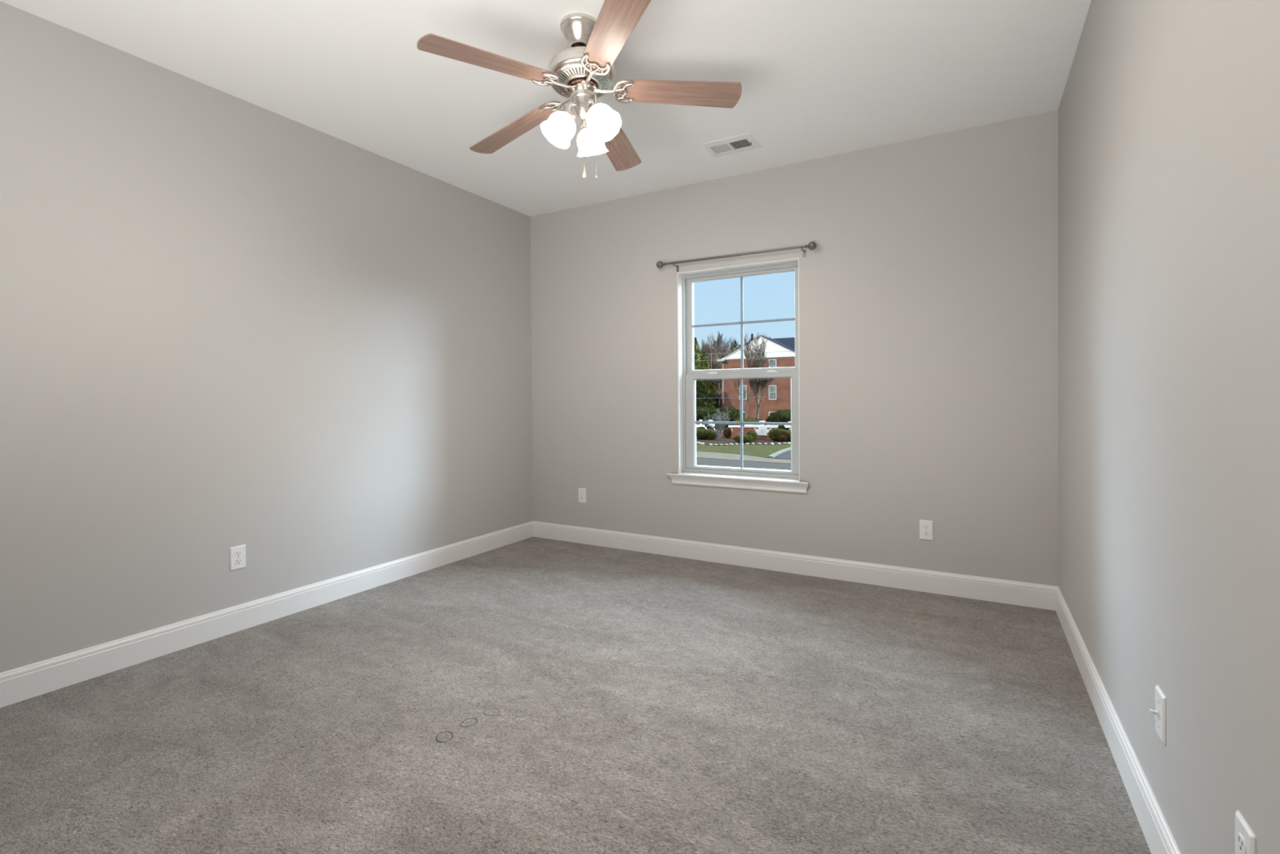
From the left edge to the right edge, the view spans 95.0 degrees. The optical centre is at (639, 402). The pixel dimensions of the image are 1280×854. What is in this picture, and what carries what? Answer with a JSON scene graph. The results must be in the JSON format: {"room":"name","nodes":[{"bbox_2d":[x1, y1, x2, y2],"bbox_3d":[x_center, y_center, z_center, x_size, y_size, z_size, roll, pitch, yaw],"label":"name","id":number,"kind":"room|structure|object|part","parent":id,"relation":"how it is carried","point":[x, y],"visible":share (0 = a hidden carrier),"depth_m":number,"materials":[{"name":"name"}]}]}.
{"room":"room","nodes":[
{"label":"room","id":0,"kind":"room"},
{"bbox_2d":[0,1,533,672],"bbox_3d":[-2.299,-0.191,2.634,0.120,2.700,5.732,0,1,29],"label":"wall","id":1,"kind":"structure","parent":0,"point":[227,321],"depth_m":2.88,"materials":[{"name":"grey paint"}]},
{"bbox_2d":[229,544,245,570],"bbox_3d":[-2.034,0.785,2.970,0.008,0.118,0.074,0,1,29],"label":"electrical outlet","id":2,"kind":"object","parent":1,"relation":"attached to","point":[237,553],"visible":1,"depth_m":2.96,"materials":[{"name":"white plastic"}]},
{"bbox_2d":[234,550,242,556],"bbox_3d":[-2.032,0.766,2.969,0.004,0.028,0.034,0,1,29],"label":"receptacle","id":3,"kind":"object","parent":2,"relation":"attached to","point":[237,553],"depth_m":2.97,"materials":[{"name":"grey plastic"}]},
{"bbox_2d":[235,558,242,564],"bbox_3d":[-2.032,0.805,2.969,0.004,0.028,0.034,0,1,29],"label":"receptacle","id":4,"kind":"object","parent":2,"relation":"attached to","point":[237,561],"depth_m":2.97,"materials":[{"name":"grey plastic"}]},
{"bbox_2d":[0,520,533,707],"bbox_3d":[-1.927,1.088,3.151,0.014,0.129,4.172,0,1,29],"label":"baseboard","id":5,"kind":"structure","parent":1,"relation":"attached to","point":[19,684],"depth_m":2.88,"materials":[{"name":"white paint"}]},
{"bbox_2d":[0,0,1091,216],"bbox_3d":[-0.682,-1.604,1.671,3.847,0.120,5.672,0,1,29],"label":"ceiling","id":6,"kind":"structure","parent":0,"point":[818,78],"depth_m":2.74,"materials":[{"name":"white paint"}]},
{"bbox_2d":[417,0,742,178],"bbox_3d":[-0.261,-1.233,2.430,1.211,0.641,1.252,0,1,29],"label":"ceiling fan","id":7,"kind":"object","parent":6,"relation":"hanging from","point":[582,73],"visible":1,"depth_m":2.36,"materials":[{"name":"brown wood"}]},
{"bbox_3d":[-0.545,-1.256,2.163,0.528,0.006,0.139,-5,10,-37],"label":"fan blade","id":8,"kind":"part","parent":7,"relation":"part of","materials":[{"name":"brown wood"}]},
{"bbox_3d":[-0.550,-1.222,2.621,0.528,0.006,0.139,-11,5,35],"label":"fan blade","id":9,"kind":"part","parent":7,"relation":"part of","materials":[{"name":"brown wood"}]},
{"bbox_3d":[-0.330,-1.098,2.351,0.135,0.135,0.137,0,1,29],"label":"lamp shade","id":10,"kind":"part","parent":7,"relation":"part of","materials":[{"name":"white glass"}]},
{"bbox_3d":[-0.289,-1.173,2.369,0.061,0.088,0.063,0,1,29],"label":"lamp arm","id":11,"kind":"part","parent":7,"relation":"part of","materials":[{"name":"silver metal"}]},
{"bbox_3d":[-0.226,-0.934,2.386,0.014,0.047,0.014,0,1,29],"label":"pull knob","id":12,"kind":"part","parent":7,"relation":"part of","materials":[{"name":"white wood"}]},
{"bbox_3d":[-0.207,-1.097,2.494,0.133,0.135,0.138,0,1,29],"label":"lamp shade","id":13,"kind":"part","parent":7,"relation":"part of","materials":[{"name":"white glass"}]},
{"bbox_3d":[-0.185,-1.179,2.347,0.068,0.087,0.060,0,1,29],"label":"lamp arm","id":14,"kind":"part","parent":7,"relation":"part of","materials":[{"name":"silver metal"}]},
{"bbox_3d":[-0.147,-1.108,2.307,0.138,0.137,0.132,0,1,29],"label":"lamp shade","id":15,"kind":"part","parent":7,"relation":"part of","materials":[{"name":"white glass"}]},
{"bbox_3d":[-0.087,-1.309,2.036,0.139,0.006,0.528,13,-9,-21],"label":"fan blade","id":16,"kind":"part","parent":7,"relation":"part of","materials":[{"name":"brown wood"}]},
{"bbox_3d":[-0.125,-1.239,2.773,0.139,0.006,0.528,-14,-10,14],"label":"fan blade","id":17,"kind":"part","parent":7,"relation":"part of","materials":[{"name":"brown wood"}]},
{"bbox_3d":[0.158,-1.282,2.431,0.528,0.006,0.139,0,-15,-5],"label":"fan blade","id":18,"kind":"part","parent":7,"relation":"part of","materials":[{"name":"brown wood"}]},
{"bbox_2d":[702,133,760,157],"bbox_3d":[0.558,-1.559,3.578,0.300,0.016,0.222,0,1,29],"label":"ceiling vent","id":19,"kind":"object","parent":6,"relation":"in","point":[744,142],"visible":1,"depth_m":3.56,"materials":[{"name":"white metal"}]},
{"bbox_2d":[0,536,1151,853],"bbox_3d":[-0.684,1.186,1.658,3.747,0.060,5.592,0,1,29],"label":"floor","id":20,"kind":"structure","parent":0,"point":[533,695],"depth_m":2.06,"materials":[{"name":"grey carpet"}]},
{"bbox_2d":[530,110,1058,586],"bbox_3d":[0.711,-0.222,4.135,3.647,2.700,0.160,0,1,29],"label":"wall","id":21,"kind":"structure","parent":0,"point":[928,286],"depth_m":3.68,"materials":[{"name":"grey paint"}]},
{"bbox_2d":[578,488,586,502],"bbox_3d":[-0.466,0.748,4.713,0.074,0.118,0.008,0,1,29],"label":"electrical outlet","id":22,"kind":"object","parent":21,"relation":"attached to","point":[582,491],"visible":1,"depth_m":4.71,"materials":[{"name":"white plastic"}]},
{"bbox_2d":[656,241,816,271],"bbox_3d":[0.631,-0.989,4.024,1.144,0.085,0.096,0,1,29],"label":"curtain rod","id":23,"kind":"object","parent":21,"relation":"attached to","point":[811,246],"visible":1,"depth_m":3.98,"materials":[{"name":"grey metal"}]},
{"bbox_3d":[0.621,-1.001,4.005,1.018,0.023,0.016,0,1,29],"label":"rod","id":24,"kind":"part","parent":23,"relation":"part of","materials":[{"name":"grey metal"}]},
{"bbox_2d":[666,257,808,493],"bbox_3d":[0.686,-0.178,4.128,1.026,1.540,0.194,0,1,29],"label":"window","id":25,"kind":"structure","parent":21,"relation":"in","point":[689,473],"depth_m":4.17,"materials":[{"name":"white paint"}]},
{"bbox_3d":[0.710,0.138,4.153,0.839,0.695,0.032,0,1,29],"label":"sash","id":26,"kind":"part","parent":25,"relation":"part of","materials":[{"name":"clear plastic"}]},
{"bbox_3d":[0.724,-0.567,4.180,0.819,0.728,0.034,0,1,29],"label":"sash","id":27,"kind":"part","parent":25,"relation":"part of","materials":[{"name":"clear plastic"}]},
{"bbox_2d":[695,378,791,467],"bbox_3d":[0.719,0.147,4.156,0.707,0.631,0.005,0,1,29],"label":"window pane","id":28,"kind":"object","parent":25,"relation":"attached to","point":[741,423],"depth_m":4.16,"materials":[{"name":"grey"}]},
{"bbox_2d":[693,276,795,368],"bbox_3d":[0.727,-0.569,4.182,0.757,0.652,0.005,0,1,29],"label":"window pane","id":29,"kind":"object","parent":25,"relation":"attached to","point":[705,278],"depth_m":4.18,"materials":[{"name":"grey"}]},
{"bbox_2d":[533,520,1057,610],"bbox_3d":[0.676,1.064,4.069,3.647,0.129,0.014,0,1,29],"label":"baseboard","id":30,"kind":"structure","parent":21,"relation":"attached to","point":[992,589],"depth_m":3.78,"materials":[{"name":"white paint"}]},
{"bbox_2d":[919,520,933,540],"bbox_3d":[1.703,0.759,3.489,0.074,0.118,0.008,0,1,29],"label":"electrical outlet","id":31,"kind":"object","parent":21,"relation":"attached to","point":[926,526],"visible":1,"depth_m":3.49,"materials":[{"name":"white plastic"}]},
{"bbox_2d":[923,530,929,536],"bbox_3d":[1.702,0.779,3.488,0.034,0.028,0.004,0,1,29],"label":"receptacle","id":32,"kind":"object","parent":31,"relation":"attached to","point":[926,533],"depth_m":3.49,"materials":[{"name":"grey plastic"}]},
{"bbox_2d":[923,524,929,529],"bbox_3d":[1.702,0.740,3.487,0.034,0.028,0.004,0,1,29],"label":"receptacle","id":33,"kind":"object","parent":31,"relation":"attached to","point":[926,526],"depth_m":3.49,"materials":[{"name":"grey plastic"}]},
{"bbox_2d":[1057,0,1279,853],"bbox_3d":[0.982,-0.198,0.783,0.120,2.700,5.732,0,1,29],"label":"wall","id":34,"kind":"structure","parent":0,"point":[1169,110],"depth_m":1.35,"materials":[{"name":"grey paint"}]},
{"bbox_2d":[1055,586,1181,853],"bbox_3d":[1.236,1.081,1.366,0.014,0.129,4.172,0,1,29],"label":"baseboard","id":35,"kind":"structure","parent":34,"relation":"attached to","point":[1157,834],"depth_m":1.80,"materials":[{"name":"white paint"}]},
{"bbox_2d":[1149,684,1166,745],"bbox_3d":[1.284,0.774,1.460,0.023,0.118,0.074,0,1,29],"label":"light switch","id":36,"kind":"object","parent":34,"relation":"attached to","point":[1160,712],"visible":1,"depth_m":1.44,"materials":[{"name":"white plastic"}]},
{"bbox_3d":[1.291,0.774,1.456,0.006,0.118,0.074,0,1,29],"label":"plate","id":37,"kind":"part","parent":36,"relation":"part of","materials":[{"name":"white plastic"}]},
{"bbox_2d":[1235,809,1256,853],"bbox_3d":[1.037,0.779,1.007,0.008,0.118,0.074,0,1,29],"label":"electrical outlet","id":38,"kind":"object","parent":34,"relation":"attached to","point":[1245,837],"visible":1,"depth_m":1.00,"materials":[{"name":"white plastic"}]},
{"bbox_2d":[1236,832,1246,853],"bbox_3d":[1.035,0.759,1.008,0.004,0.028,0.034,0,1,29],"label":"receptacle","id":39,"kind":"object","parent":38,"relation":"attached to","point":[1241,837],"depth_m":1.01,"materials":[{"name":"grey plastic"}]},
{"label":"outside","id":40,"kind":"structure","parent":0,"visible":0},
{"bbox_2d":[696,451,791,463],"bbox_3d":[-3.321,3.725,44.969,130.000,0.060,18.208,0,1,29],"label":"sidewalk","id":41,"kind":"structure","parent":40,"point":[699,454],"depth_m":39.20,"materials":[{"name":"concrete"}]},
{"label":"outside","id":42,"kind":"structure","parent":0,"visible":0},
{"bbox_2d":[773,449,791,459],"bbox_3d":[29.071,3.427,53.345,21.812,0.060,46.584,0,1,29],"label":"driveway","id":43,"kind":"structure","parent":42,"point":[786,455],"depth_m":39.80,"materials":[{"name":"concrete"}]},
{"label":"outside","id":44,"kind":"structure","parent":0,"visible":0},
{"bbox_3d":[4.274,3.255,109.297,220.000,0.060,185.500,0,1,29],"label":"ground","id":45,"kind":"structure","parent":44,"visible":0},
{"bbox_2d":[693,337,702,382],"bbox_3d":[9.457,-3.952,99.053,8.939,14.247,9.033,0,1,29],"label":"evergreen tree","id":46,"kind":"object","parent":45,"relation":"on","point":[696,357],"visible":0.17,"depth_m":98.43,"materials":[{"name":"green plant"}]},
{"bbox_2d":[697,339,713,352],"bbox_3d":[13.644,-5.498,126.495,6.671,16.905,6.935,0,0,15],"label":"leafless tree","id":47,"kind":"object","parent":45,"relation":"on","point":[703,342],"visible":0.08,"depth_m":124.48,"materials":[{"name":"plant"}]},
{"bbox_2d":[695,351,721,410],"bbox_3d":[10.491,-2.535,93.927,6.884,11.480,6.997,0,1,29],"label":"evergreen tree","id":48,"kind":"object","parent":45,"relation":"on","point":[709,385],"visible":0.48,"depth_m":93.14,"materials":[{"name":"green plant"}]},
{"bbox_2d":[700,340,717,356],"bbox_3d":[13.015,-4.691,116.917,5.328,15.437,4.987,0,0,22],"label":"leafless tree","id":49,"kind":"object","parent":45,"relation":"on","point":[713,348],"visible":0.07,"depth_m":115.45,"materials":[{"name":"brown plant"}]},
{"bbox_2d":[701,342,717,355],"bbox_3d":[12.770,-5.283,123.005,7.864,16.552,4.657,0,1,29],"label":"leafless tree","id":50,"kind":"object","parent":45,"relation":"on","point":[706,351],"visible":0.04,"depth_m":121.54,"materials":[{"name":"brown plant"}]},
{"bbox_2d":[702,332,719,350],"bbox_3d":[15.723,-6.250,127.841,5.352,18.351,8.199,0,0,0],"label":"leafless tree","id":51,"kind":"object","parent":45,"relation":"on","point":[713,340],"visible":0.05,"depth_m":125.89,"materials":[{"name":"grey plant"}]},
{"bbox_2d":[705,347,719,361],"bbox_3d":[13.024,-3.944,111.493,5.756,14.032,5.537,-1,0,-22],"label":"leafless tree","id":52,"kind":"object","parent":45,"relation":"on","point":[712,353],"visible":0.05,"depth_m":111.94,"materials":[{"name":"brown plant"}]},
{"bbox_2d":[707,355,721,392],"bbox_3d":[14.058,-2.957,105.190,4.979,12.137,4.789,0,1,31],"label":"leafless tree","id":53,"kind":"object","parent":45,"relation":"on","point":[715,366],"visible":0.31,"depth_m":105.04,"materials":[{"name":"brown plant"}]},
{"bbox_2d":[707,344,723,383],"bbox_3d":[14.241,-3.976,109.561,5.386,14.104,5.652,-1,1,-30],"label":"leafless tree","id":54,"kind":"object","parent":45,"relation":"on","point":[720,352],"visible":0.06,"depth_m":107.61,"materials":[{"name":"brown plant"}]},
{"bbox_2d":[713,382,721,411],"bbox_3d":[12.255,0.013,94.709,2.604,6.348,3.000,0,1,29],"label":"wooden deck","id":55,"kind":"object","parent":45,"relation":"on","point":[719,402],"visible":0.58,"depth_m":92.98,"materials":[{"name":"brown wood"}]},
{"bbox_2d":[711,331,731,357],"bbox_3d":[16.650,-5.894,122.609,4.990,17.735,8.426,0,0,-8],"label":"leafless tree","id":56,"kind":"object","parent":45,"relation":"on","point":[719,344],"visible":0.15,"depth_m":120.14,"materials":[{"name":"brown plant"}]},
{"bbox_2d":[712,346,731,391],"bbox_3d":[15.224,-3.729,107.615,6.085,13.620,3.972,-1,1,-37],"label":"leafless tree","id":57,"kind":"object","parent":45,"relation":"on","point":[728,347],"visible":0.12,"depth_m":106.63,"materials":[{"name":"brown plant"}]},
{"bbox_2d":[720,341,731,362],"bbox_3d":[16.798,-4.916,116.926,5.117,15.840,5.467,0,0,-15],"label":"leafless tree","id":58,"kind":"object","parent":45,"relation":"on","point":[720,341],"visible":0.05,"depth_m":118.39,"materials":[{"name":"brown plant"}]},
{"bbox_2d":[710,335,745,347],"bbox_3d":[20.103,-6.569,134.999,8.409,18.822,5.489,0,0,16],"label":"leafless tree","id":59,"kind":"object","parent":45,"relation":"on","point":[719,335],"visible":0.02,"depth_m":135.59,"materials":[{"name":"plant"}]},
{"bbox_2d":[728,337,734,350],"bbox_3d":[24.496,-6.529,137.955,7.473,18.646,7.120,0,0,-14],"label":"leafless tree","id":60,"kind":"object","parent":45,"relation":"on","point":[730,342],"visible":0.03,"depth_m":137.99,"materials":[{"name":"plant"}]},
{"bbox_2d":[717,337,749,353],"bbox_3d":[22.987,-6.716,139.359,9.047,19.041,5.358,0,0,8],"label":"leafless tree","id":61,"kind":"object","parent":45,"relation":"on","point":[724,342],"visible":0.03,"depth_m":140.30,"materials":[{"name":"plant"}]},
{"bbox_2d":[716,335,795,422],"bbox_3d":[29.071,-3.421,90.003,30.993,13.808,14.600,0,1,29],"label":"brick building","id":62,"kind":"structure","parent":45,"relation":"on","point":[777,348],"depth_m":88.19,"materials":[{"name":"red brick"}]},
{"bbox_3d":[15.749,-1.544,89.828,1.019,1.970,0.015,0,1,29],"label":"pane","id":63,"kind":"part","parent":62,"relation":"part of","materials":[{"name":"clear glass"}]},
{"bbox_3d":[19.790,-1.503,87.549,0.978,1.918,0.015,0,1,29],"label":"pane","id":64,"kind":"part","parent":62,"relation":"part of","materials":[{"name":"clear glass"}]},
{"bbox_3d":[19.781,-5.396,87.509,0.978,1.895,0.015,0,1,29],"label":"pane","id":65,"kind":"part","parent":62,"relation":"part of","materials":[{"name":"clear glass"}]},
{"bbox_2d":[768,447,791,458],"bbox_3d":[11.594,3.582,44.653,0.837,0.200,13.685,0,1,28],"label":"curb","id":66,"kind":"object","parent":45,"relation":"on","point":[779,452],"visible":0.5,"depth_m":41.19,"materials":[{"name":"concrete"}]},
{"bbox_3d":[34.799,-0.403,33.179,0.320,8.052,2.800,0,1,29],"label":"utility pole","id":67,"kind":"object","parent":45,"relation":"on","visible":0},
{"bbox_2d":[695,378,781,381],"bbox_3d":[9.042,-1.910,46.549,58.000,0.234,0.024,0,1,29],"label":"cable","id":68,"kind":"object","parent":67,"relation":"attached to","point":[766,379],"visible":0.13,"depth_m":47.21,"materials":[{"name":"black plastic"}]},
{"bbox_2d":[717,396,791,398],"bbox_3d":[9.051,-0.521,46.560,58.000,0.480,0.035,0,1,29],"label":"cable","id":69,"kind":"object","parent":67,"relation":"attached to","point":[778,397],"visible":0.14,"depth_m":46.92,"materials":[{"name":"black plastic"}]},
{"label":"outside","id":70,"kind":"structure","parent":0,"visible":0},
{"bbox_2d":[696,424,791,457],"bbox_3d":[-9.940,3.508,75.674,68.290,0.060,46.037,0,1,29],"label":"lawn","id":71,"kind":"structure","parent":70,"point":[762,451],"depth_m":45.60,"materials":[{"name":"green plant"}]},
{"bbox_2d":[695,379,715,408],"bbox_3d":[9.297,-0.399,90.050,6.205,7.296,6.368,0,1,29],"label":"evergreen tree","id":72,"kind":"object","parent":71,"relation":"on","point":[702,400],"visible":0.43,"depth_m":89.14,"materials":[{"name":"green plant"}]},
{"bbox_2d":[696,406,718,427],"bbox_3d":[8.554,1.901,79.060,5.672,2.864,4.015,0,0,22],"label":"round shrub","id":73,"kind":"object","parent":71,"relation":"on","point":[701,412],"visible":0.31,"depth_m":77.71,"materials":[{"name":"green plant"}]},
{"bbox_2d":[701,413,729,428],"bbox_3d":[9.858,2.391,76.030,3.950,1.914,3.205,0,0,22],"label":"round shrub","id":74,"kind":"object","parent":71,"relation":"on","point":[711,415],"visible":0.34,"depth_m":75.34,"materials":[{"name":"green plant"}]},
{"bbox_2d":[715,407,745,426],"bbox_3d":[11.739,1.982,77.254,4.180,2.691,3.686,0,0,19],"label":"round shrub","id":75,"kind":"object","parent":71,"relation":"on","point":[734,413],"visible":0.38,"depth_m":76.02,"materials":[{"name":"green plant"}]},
{"bbox_2d":[696,430,791,445],"bbox_3d":[12.448,3.439,62.294,14.404,0.060,29.336,0,1,29],"label":"planting bed","id":76,"kind":"object","parent":71,"relation":"on","point":[722,440],"visible":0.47,"depth_m":52.29,"materials":[{"name":"brown soil"}]},
{"bbox_2d":[696,428,712,439],"bbox_3d":[5.931,2.990,56.014,2.357,1.040,1.476,0,1,29],"label":"shrub","id":77,"kind":"object","parent":76,"relation":"on","point":[701,433],"visible":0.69,"depth_m":55.54,"materials":[{"name":"green plant"}]},
{"bbox_2d":[706,431,717,439],"bbox_3d":[6.793,3.079,55.507,1.221,0.858,1.064,0,1,29],"label":"shrub","id":78,"kind":"object","parent":76,"relation":"on","point":[712,435],"visible":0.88,"depth_m":55.19,"materials":[{"name":"green plant"}]},
{"bbox_2d":[703,406,732,439],"bbox_3d":[7.242,1.955,54.598,2.302,3.194,2.793,-1,0,-21],"label":"crape myrtle","id":79,"kind":"object","parent":76,"relation":"on","point":[721,426],"visible":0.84,"depth_m":54.48,"materials":[{"name":"grey plant"}]},
{"bbox_2d":[722,426,732,438],"bbox_3d":[8.572,2.934,57.520,0.918,1.094,0.854,0,1,29],"label":"shrub","id":80,"kind":"object","parent":76,"relation":"on","point":[727,431],"visible":0.98,"depth_m":57.29,"materials":[{"name":"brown plant"}]},
{"bbox_2d":[696,419,791,439],"bbox_3d":[10.127,2.608,57.336,11.485,1.770,2.135,0,1,29],"label":"fence","id":81,"kind":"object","parent":76,"relation":"on","point":[762,430],"depth_m":55.92,"materials":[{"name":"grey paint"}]},
{"bbox_2d":[733,434,754,443],"bbox_3d":[9.032,3.144,51.122,1.928,0.768,1.260,0,1,29],"label":"shrub","id":82,"kind":"object","parent":76,"relation":"on","point":[746,438],"visible":0.85,"depth_m":50.75,"materials":[{"name":"green plant"}]},
{"bbox_2d":[732,417,764,426],"bbox_3d":[13.372,2.600,72.821,4.390,1.502,2.743,0,1,29],"label":"round shrub","id":83,"kind":"object","parent":76,"relation":"on","point":[747,420],"visible":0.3,"depth_m":72.05,"materials":[{"name":"green plant"}]},
{"bbox_2d":[745,430,757,441],"bbox_3d":[10.077,3.004,52.861,1.112,1.008,0.975,0,1,29],"label":"shrub","id":84,"kind":"object","parent":76,"relation":"on","point":[752,433],"visible":0.63,"depth_m":52.57,"materials":[{"name":"green plant"}]},
{"bbox_2d":[766,427,784,440],"bbox_3d":[12.418,2.887,53.045,1.929,1.210,1.287,0,1,29],"label":"shrub","id":85,"kind":"object","parent":76,"relation":"on","point":[773,433],"visible":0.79,"depth_m":52.75,"materials":[{"name":"green plant"}]},
{"bbox_2d":[764,408,791,430],"bbox_3d":[17.674,2.075,71.608,4.589,2.516,4.126,0,1,29],"label":"round shrub","id":86,"kind":"object","parent":76,"relation":"on","point":[781,415],"visible":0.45,"depth_m":70.55,"materials":[{"name":"green plant"}]},
{"bbox_2d":[777,425,785,430],"bbox_3d":[13.049,2.683,54.221,0.735,1.631,0.662,0,1,29],"label":"evergreen","id":87,"kind":"object","parent":76,"relation":"on","point":[780,427],"visible":0.35,"depth_m":54.05,"materials":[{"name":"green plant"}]},
{"bbox_2d":[776,434,788,441],"bbox_3d":[12.777,3.147,52.417,1.125,0.695,0.862,0,1,29],"label":"shrub","id":88,"kind":"object","parent":76,"relation":"on","point":[781,437],"visible":0.99,"depth_m":52.16,"materials":[{"name":"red plant"}]},
{"bbox_2d":[781,430,791,441],"bbox_3d":[13.314,2.966,52.584,2.028,1.046,1.271,0,1,29],"label":"shrub","id":89,"kind":"object","parent":76,"relation":"on","point":[788,433],"visible":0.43,"depth_m":52.22,"materials":[{"name":"green plant"}]},
{"bbox_2d":[732,346,767,418],"bbox_3d":[15.646,-2.397,83.385,4.969,11.327,2.918,0,1,29],"label":"bare tree","id":90,"kind":"object","parent":71,"relation":"on","point":[735,384],"visible":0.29,"depth_m":83.11,"materials":[{"name":"brown plant"}]},
{"bbox_2d":[736,332,775,419],"bbox_3d":[15.185,-3.187,78.454,5.581,13.013,5.058,-1,0,-22],"label":"bare tree","id":91,"kind":"object","parent":71,"relation":"on","point":[758,363],"visible":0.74,"depth_m":78.00,"materials":[{"name":"brown plant"}]},
{"bbox_3d":[-15.716,-0.794,61.681,0.320,9.035,2.800,0,1,29],"label":"utility pole","id":92,"kind":"object","parent":71,"relation":"on","visible":0},
{"bbox_2d":[696,351,795,354],"bbox_3d":[10.009,-4.280,48.273,58.000,1.007,0.021,0,1,29],"label":"cable","id":93,"kind":"object","parent":92,"relation":"attached to","point":[787,351],"visible":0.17,"depth_m":49.30,"materials":[{"name":"grey plastic"}]},
{"bbox_2d":[697,357,795,360],"bbox_3d":[10.013,-3.743,48.277,58.000,0.670,0.021,0,1,29],"label":"cable","id":94,"kind":"object","parent":92,"relation":"attached to","point":[787,357],"visible":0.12,"depth_m":49.30,"materials":[{"name":"grey plastic"}]},
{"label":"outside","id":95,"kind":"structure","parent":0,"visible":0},
{"bbox_2d":[696,457,791,470],"bbox_3d":[-6.024,3.800,40.179,130.000,0.060,29.208,0,1,29],"label":"road","id":96,"kind":"structure","parent":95,"point":[700,461],"depth_m":35.45,"materials":[{"name":"grey asphalt"}]}
]}

